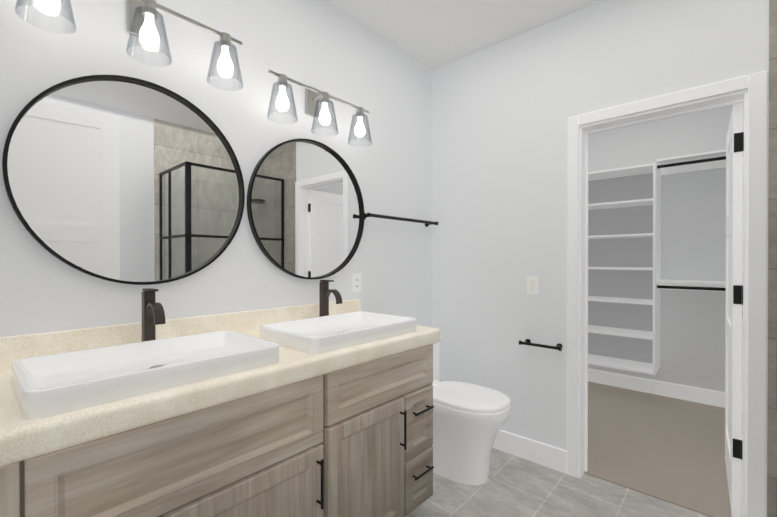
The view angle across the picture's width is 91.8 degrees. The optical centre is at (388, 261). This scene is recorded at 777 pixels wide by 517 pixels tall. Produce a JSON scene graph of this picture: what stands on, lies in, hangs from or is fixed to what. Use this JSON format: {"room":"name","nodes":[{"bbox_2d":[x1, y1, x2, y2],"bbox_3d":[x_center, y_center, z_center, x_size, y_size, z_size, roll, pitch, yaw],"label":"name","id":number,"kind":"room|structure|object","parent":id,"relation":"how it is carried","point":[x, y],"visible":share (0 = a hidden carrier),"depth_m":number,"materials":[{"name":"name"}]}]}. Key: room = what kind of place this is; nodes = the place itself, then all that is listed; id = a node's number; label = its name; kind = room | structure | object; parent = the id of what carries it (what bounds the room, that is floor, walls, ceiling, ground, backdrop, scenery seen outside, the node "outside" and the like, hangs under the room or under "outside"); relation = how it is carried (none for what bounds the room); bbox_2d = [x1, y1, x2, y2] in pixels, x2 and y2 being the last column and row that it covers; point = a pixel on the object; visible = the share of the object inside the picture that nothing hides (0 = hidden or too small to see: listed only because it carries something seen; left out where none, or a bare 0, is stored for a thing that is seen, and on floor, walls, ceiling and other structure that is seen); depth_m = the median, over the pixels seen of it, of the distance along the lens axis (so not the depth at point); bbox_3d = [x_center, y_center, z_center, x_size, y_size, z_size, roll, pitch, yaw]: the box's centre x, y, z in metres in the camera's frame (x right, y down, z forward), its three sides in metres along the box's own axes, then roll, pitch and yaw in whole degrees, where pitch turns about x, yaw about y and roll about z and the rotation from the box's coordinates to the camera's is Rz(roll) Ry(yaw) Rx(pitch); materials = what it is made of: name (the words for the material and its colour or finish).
{"room":"bathroom","nodes":[
{"label":"bathroom","id":0,"kind":"room"},
{"bbox_2d":[0,0,431,336],"bbox_3d":[-0.357,-0.101,2.195,0.140,2.700,6.050,0,0,42],"label":"wall","id":1,"kind":"structure","parent":0,"point":[326,46],"depth_m":1.76,"materials":[{"name":"white paint"}]},
{"bbox_2d":[2,75,244,284],"bbox_3d":[-0.920,-0.297,1.433,0.026,0.770,0.770,0,0,42],"label":"mirror","id":2,"kind":"object","parent":1,"relation":"attached to","point":[124,179],"visible":1,"depth_m":1.38,"materials":[{"name":"black metal"}]},
{"bbox_2d":[15,0,242,90],"bbox_3d":[-0.874,-0.867,1.366,0.182,0.260,0.690,0,0,42],"label":"sconce","id":3,"kind":"object","parent":1,"relation":"attached to","point":[143,15],"visible":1,"depth_m":1.38,"materials":[{"name":"clear glass"}]},
{"bbox_2d":[0,300,363,371],"bbox_3d":[-0.714,0.283,1.670,0.020,0.107,1.632,0,0,42],"label":"backsplash","id":4,"kind":"structure","parent":1,"relation":"attached to","point":[28,350],"depth_m":1.37,"materials":[{"name":"beige stone"}]},
{"bbox_2d":[247,138,363,278],"bbox_3d":[-0.402,-0.275,2.013,0.026,0.740,0.740,0,0,42],"label":"mirror","id":5,"kind":"object","parent":1,"relation":"attached to","point":[305,208],"visible":0.96,"depth_m":1.98,"materials":[{"name":"black metal"}]},
{"bbox_2d":[268,69,371,146],"bbox_3d":[-0.344,-0.799,1.959,0.182,0.260,0.640,0,0,42],"label":"sconce","id":6,"kind":"object","parent":1,"relation":"attached to","point":[313,97],"visible":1,"depth_m":1.93,"materials":[{"name":"clear glass"}]},
{"bbox_2d":[352,273,360,292],"bbox_3d":[-0.191,0.129,2.269,0.008,0.116,0.072,0,0,42],"label":"electrical outlet plate","id":7,"kind":"object","parent":1,"relation":"attached to","point":[356,282],"visible":1,"depth_m":2.26,"materials":[{"name":"white plastic"}]},
{"bbox_2d":[364,213,437,226],"bbox_3d":[0.096,-0.280,2.530,0.085,0.046,0.719,0,0,42],"label":"towel rail","id":8,"kind":"object","parent":1,"relation":"attached to","point":[427,223],"visible":0.83,"depth_m":2.45,"materials":[{"name":"black metal"}]},
{"bbox_2d":[325,0,601,69],"bbox_3d":[0.710,-1.496,1.235,3.000,0.100,6.050,0,0,42],"label":"ceiling","id":9,"kind":"structure","parent":0,"point":[432,34],"depth_m":2.27,"materials":[{"name":"white paint"}]},
{"bbox_2d":[404,448,709,516],"bbox_3d":[0.043,1.287,0.502,3.000,0.060,4.050,0,0,42],"label":"floor","id":10,"kind":"structure","parent":0,"point":[513,486],"depth_m":2.00,"materials":[{"name":"tile"}]},
{"bbox_2d":[0,340,439,516],"bbox_3d":[-0.501,0.829,1.471,0.606,0.848,1.608,0,0,42],"label":"bathroom vanity","id":11,"kind":"object","parent":10,"relation":"on","point":[324,407],"depth_m":1.21,"materials":[{"name":"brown wood"}]},
{"bbox_2d":[0,316,439,463],"bbox_3d":[-0.500,0.370,1.478,0.596,0.070,1.632,0,0,42],"label":"countertop","id":12,"kind":"structure","parent":11,"relation":"on","point":[49,405],"depth_m":1.07,"materials":[{"name":"beige stone"}]},
{"bbox_2d":[432,337,511,485],"bbox_3d":[0.362,0.878,2.308,0.770,0.742,0.410,0,0,42],"label":"toilet","id":13,"kind":"object","parent":10,"relation":"on","point":[469,420],"visible":0.58,"depth_m":2.11,"materials":[{"name":"white ceramic"}]},
{"bbox_2d":[432,0,768,516],"bbox_3d":[1.393,-0.100,2.006,2.720,2.700,0.140,0,0,42],"label":"wall","id":14,"kind":"structure","parent":0,"point":[503,111],"depth_m":2.35,"materials":[{"name":"white paint"}]},
{"bbox_2d":[492,430,566,473],"bbox_3d":[0.688,1.180,2.536,0.970,0.135,0.017,0,0,42],"label":"baseboard","id":15,"kind":"structure","parent":14,"relation":"attached to","point":[545,455],"depth_m":2.34,"materials":[{"name":"white wood"}]},
{"bbox_2d":[527,276,538,294],"bbox_3d":[0.899,0.149,2.347,0.072,0.116,0.008,0,0,42],"label":"light switch","id":16,"kind":"object","parent":14,"relation":"attached to","point":[532,285],"visible":1,"depth_m":2.34,"materials":[{"name":"white plastic"}]},
{"bbox_2d":[519,339,562,350],"bbox_3d":[0.924,0.504,2.280,0.246,0.033,0.078,0,0,42],"label":"paper holder","id":17,"kind":"object","parent":14,"relation":"attached to","point":[559,346],"visible":1,"depth_m":2.25,"materials":[{"name":"black metal"}]},
{"bbox_2d":[567,71,766,516],"bbox_3d":[1.409,0.235,1.992,0.705,2.030,0.142,0,0,42],"label":"door frame","id":18,"kind":"structure","parent":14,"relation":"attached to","point":[585,131],"depth_m":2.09,"materials":[{"name":"white wood"}]},
{"bbox_2d":[725,103,743,516],"bbox_3d":[1.910,0.238,2.060,0.072,2.000,0.711,0,0,40],"label":"closet door","id":19,"kind":"structure","parent":18,"relation":"attached to","point":[734,293],"depth_m":1.81,"materials":[{"name":"white wood"}]},
{"bbox_2d":[767,0,776,516],"bbox_3d":[2.013,-0.097,1.349,0.920,2.700,0.012,0,0,42],"label":"wall tile","id":20,"kind":"structure","parent":14,"relation":"attached to","point":[772,361],"depth_m":1.64,"materials":[{"name":"grey tile"}]},
{"bbox_2d":[584,381,741,516],"bbox_3d":[1.962,1.274,2.844,2.740,0.066,2.000,0,0,42],"label":"floor","id":21,"kind":"structure","parent":0,"point":[668,449],"depth_m":2.53,"materials":[{"name":"beige carpet"}]},
{"bbox_2d":[588,102,743,391],"bbox_3d":[2.634,-0.106,3.484,2.600,2.700,0.140,0,0,42],"label":"wall","id":22,"kind":"structure","parent":0,"point":[693,247],"depth_m":3.36,"materials":[{"name":"grey paint"}]},
{"bbox_2d":[588,163,660,374],"bbox_3d":[2.118,0.063,3.609,0.765,1.820,0.356,0,0,42],"label":"closet shelves","id":23,"kind":"object","parent":22,"relation":"attached to","point":[624,266],"visible":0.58,"depth_m":3.63,"materials":[{"name":"white wood"}]},
{"bbox_2d":[588,369,724,407],"bbox_3d":[2.307,1.175,3.679,1.860,0.135,0.014,0,0,42],"label":"baseboard","id":24,"kind":"structure","parent":22,"relation":"attached to","point":[694,394],"depth_m":3.49,"materials":[{"name":"white wood"}]},
{"bbox_2d":[656,149,742,291],"bbox_3d":[2.659,-0.314,3.157,0.638,1.139,0.306,0,0,42],"label":"shelf","id":25,"kind":"object","parent":22,"relation":"attached to","point":[710,160],"visible":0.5,"depth_m":3.20,"materials":[{"name":"white wood"}]}
]}

